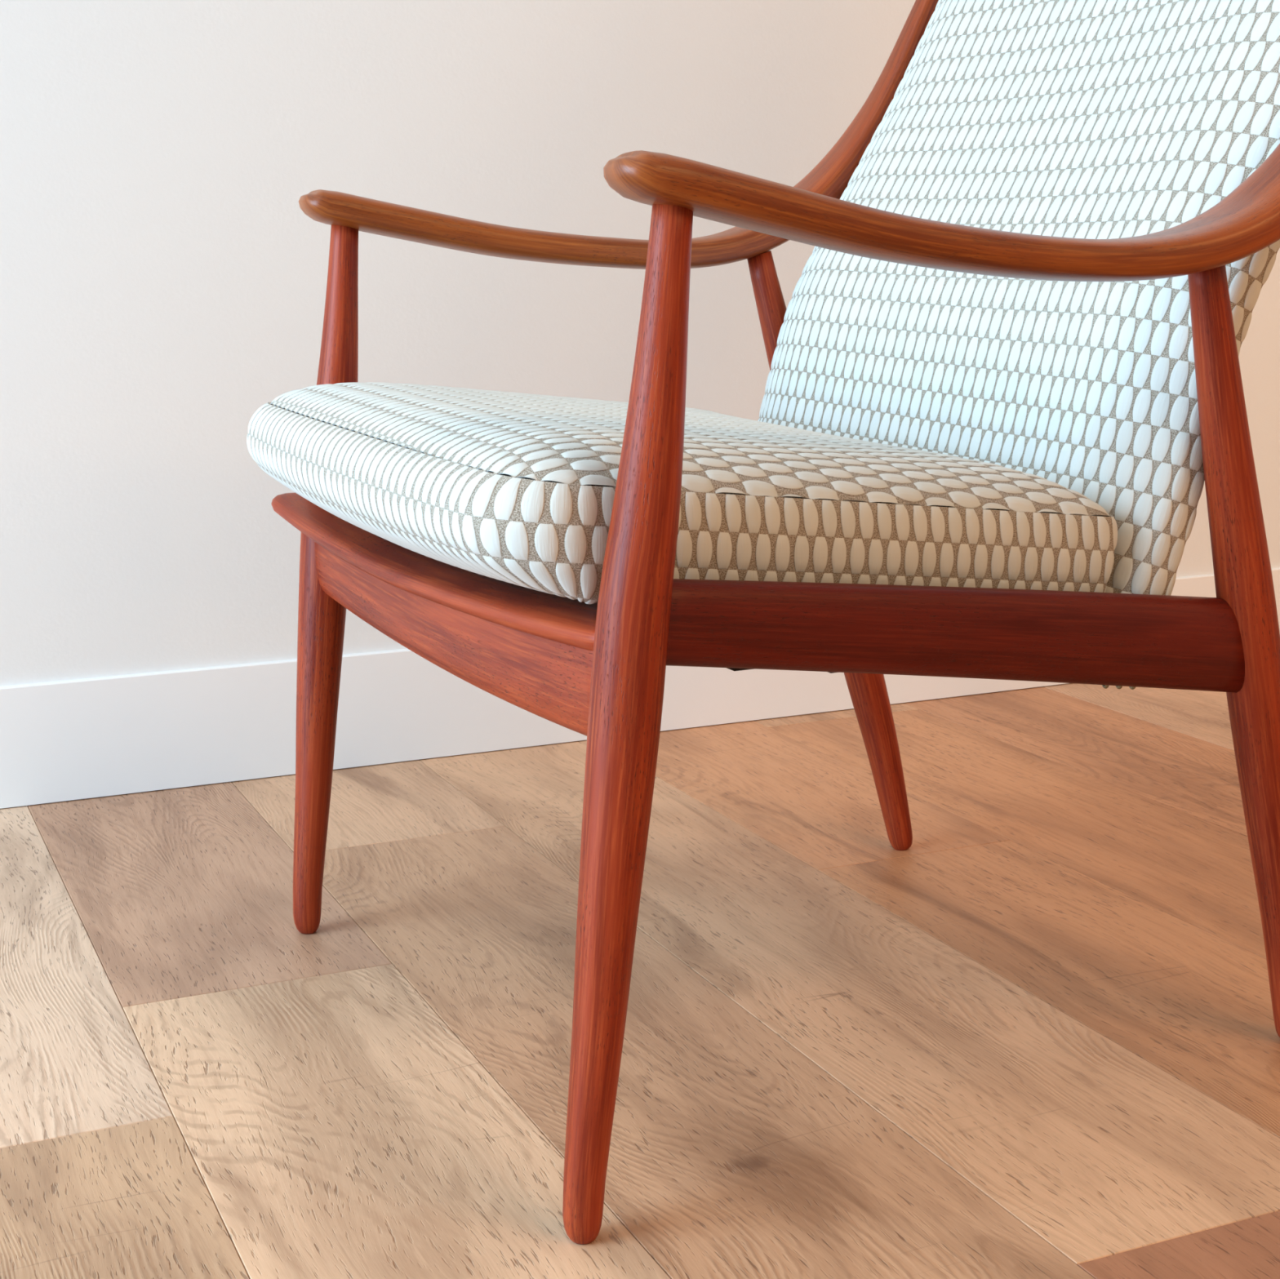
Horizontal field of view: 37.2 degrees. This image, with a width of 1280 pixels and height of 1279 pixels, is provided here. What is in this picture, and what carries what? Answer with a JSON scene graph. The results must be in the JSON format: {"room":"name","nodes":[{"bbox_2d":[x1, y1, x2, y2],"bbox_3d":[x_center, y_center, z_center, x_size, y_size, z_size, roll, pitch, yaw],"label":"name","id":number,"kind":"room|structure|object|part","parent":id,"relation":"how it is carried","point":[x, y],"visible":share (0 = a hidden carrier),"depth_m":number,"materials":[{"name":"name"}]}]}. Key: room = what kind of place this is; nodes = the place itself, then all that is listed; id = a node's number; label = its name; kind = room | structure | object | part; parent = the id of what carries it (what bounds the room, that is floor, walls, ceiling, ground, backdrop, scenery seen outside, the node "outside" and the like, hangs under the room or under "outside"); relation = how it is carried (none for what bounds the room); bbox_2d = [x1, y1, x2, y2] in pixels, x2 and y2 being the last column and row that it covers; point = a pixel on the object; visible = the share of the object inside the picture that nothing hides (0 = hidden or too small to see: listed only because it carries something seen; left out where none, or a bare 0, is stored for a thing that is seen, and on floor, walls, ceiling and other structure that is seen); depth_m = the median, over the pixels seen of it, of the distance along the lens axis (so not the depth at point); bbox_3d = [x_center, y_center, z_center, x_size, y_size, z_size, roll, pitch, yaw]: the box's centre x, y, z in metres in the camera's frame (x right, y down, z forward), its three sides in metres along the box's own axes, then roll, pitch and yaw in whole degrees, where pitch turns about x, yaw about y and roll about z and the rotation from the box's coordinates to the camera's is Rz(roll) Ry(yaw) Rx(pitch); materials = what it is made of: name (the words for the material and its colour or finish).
{"room":"living room","nodes":[
{"label":"living room","id":0,"kind":"room"},
{"bbox_2d":[0,683,1279,1278],"bbox_3d":[0.632,0.502,0.168,5.600,0.060,4.007,-5,12,-24],"label":"floor","id":1,"kind":"structure","parent":0,"point":[1033,1037],"depth_m":1.27,"materials":[{"name":"brown wood"}]},
{"bbox_2d":[271,0,1279,1244],"bbox_3d":[0.173,-0.259,1.264,0.732,1.009,0.595,-6,13,-25],"label":"armchair","id":2,"kind":"object","parent":1,"relation":"on","point":[1045,236],"visible":0.84,"depth_m":1.13,"materials":[{"name":"red wood"}]},
{"bbox_3d":[-0.232,-0.041,1.404,0.072,0.531,0.037,-6,13,-25],"label":"leg","id":3,"kind":"part","parent":2,"relation":"part of","materials":[{"name":"red wood"}]},
{"bbox_3d":[-0.119,-0.016,1.170,0.024,0.070,0.520,-6,13,-25],"label":"rail","id":4,"kind":"part","parent":2,"relation":"part of","materials":[{"name":"red wood"}]},
{"bbox_3d":[0.068,-0.548,1.457,0.692,0.518,0.058,-6,13,-25],"label":"armrest","id":5,"kind":"part","parent":2,"relation":"part of","materials":[{"name":"brown wood"}]},
{"bbox_3d":[-0.007,0.050,0.943,0.072,0.531,0.037,-6,13,-25],"label":"leg","id":6,"kind":"part","parent":2,"relation":"part of","materials":[{"name":"red wood"}]},
{"bbox_2d":[246,382,1117,604],"bbox_3d":[-0.005,-0.095,1.215,0.414,0.127,0.494,-6,13,-25],"label":"seat cushion","id":7,"kind":"object","parent":2,"relation":"on","point":[515,488],"visible":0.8,"depth_m":1.03,"materials":[{"name":"fabric"}]},
{"bbox_3d":[0.159,-0.063,1.569,0.150,0.505,0.034,-3,12,-14],"label":"leg","id":8,"kind":"part","parent":2,"relation":"part of","materials":[{"name":"red wood"}]},
{"bbox_3d":[0.298,-0.450,0.988,0.692,0.518,0.058,-6,13,-25],"label":"armrest","id":9,"kind":"part","parent":2,"relation":"part of","materials":[{"name":"brown wood"}]},
{"bbox_3d":[0.180,0.001,1.040,0.424,0.105,0.023,-6,13,-27],"label":"rail","id":10,"kind":"part","parent":2,"relation":"part of","materials":[{"name":"red wood"}]},
{"bbox_3d":[0.325,-0.398,1.312,0.391,0.739,0.470,-6,13,-25],"label":"backrest","id":11,"kind":"part","parent":2,"relation":"part of","materials":[{"name":"fabric"}]},
{"bbox_3d":[0.367,0.021,1.143,0.150,0.505,0.034,-9,14,-36],"label":"leg","id":12,"kind":"part","parent":2,"relation":"part of","materials":[{"name":"red wood"}]},
{"bbox_2d":[0,0,1279,806],"bbox_3d":[-0.216,-1.087,1.760,5.800,2.560,0.100,-5,12,-24],"label":"wall","id":13,"kind":"structure","parent":0,"point":[163,271],"depth_m":1.80,"materials":[{"name":"beige paint"}]},
{"bbox_2d":[0,568,1279,808],"bbox_3d":[-0.186,0.061,1.942,5.600,0.114,0.006,-5,12,-24],"label":"baseboard","id":14,"kind":"structure","parent":13,"relation":"attached to","point":[104,736],"depth_m":1.86,"materials":[{"name":"white paint"}]}
]}

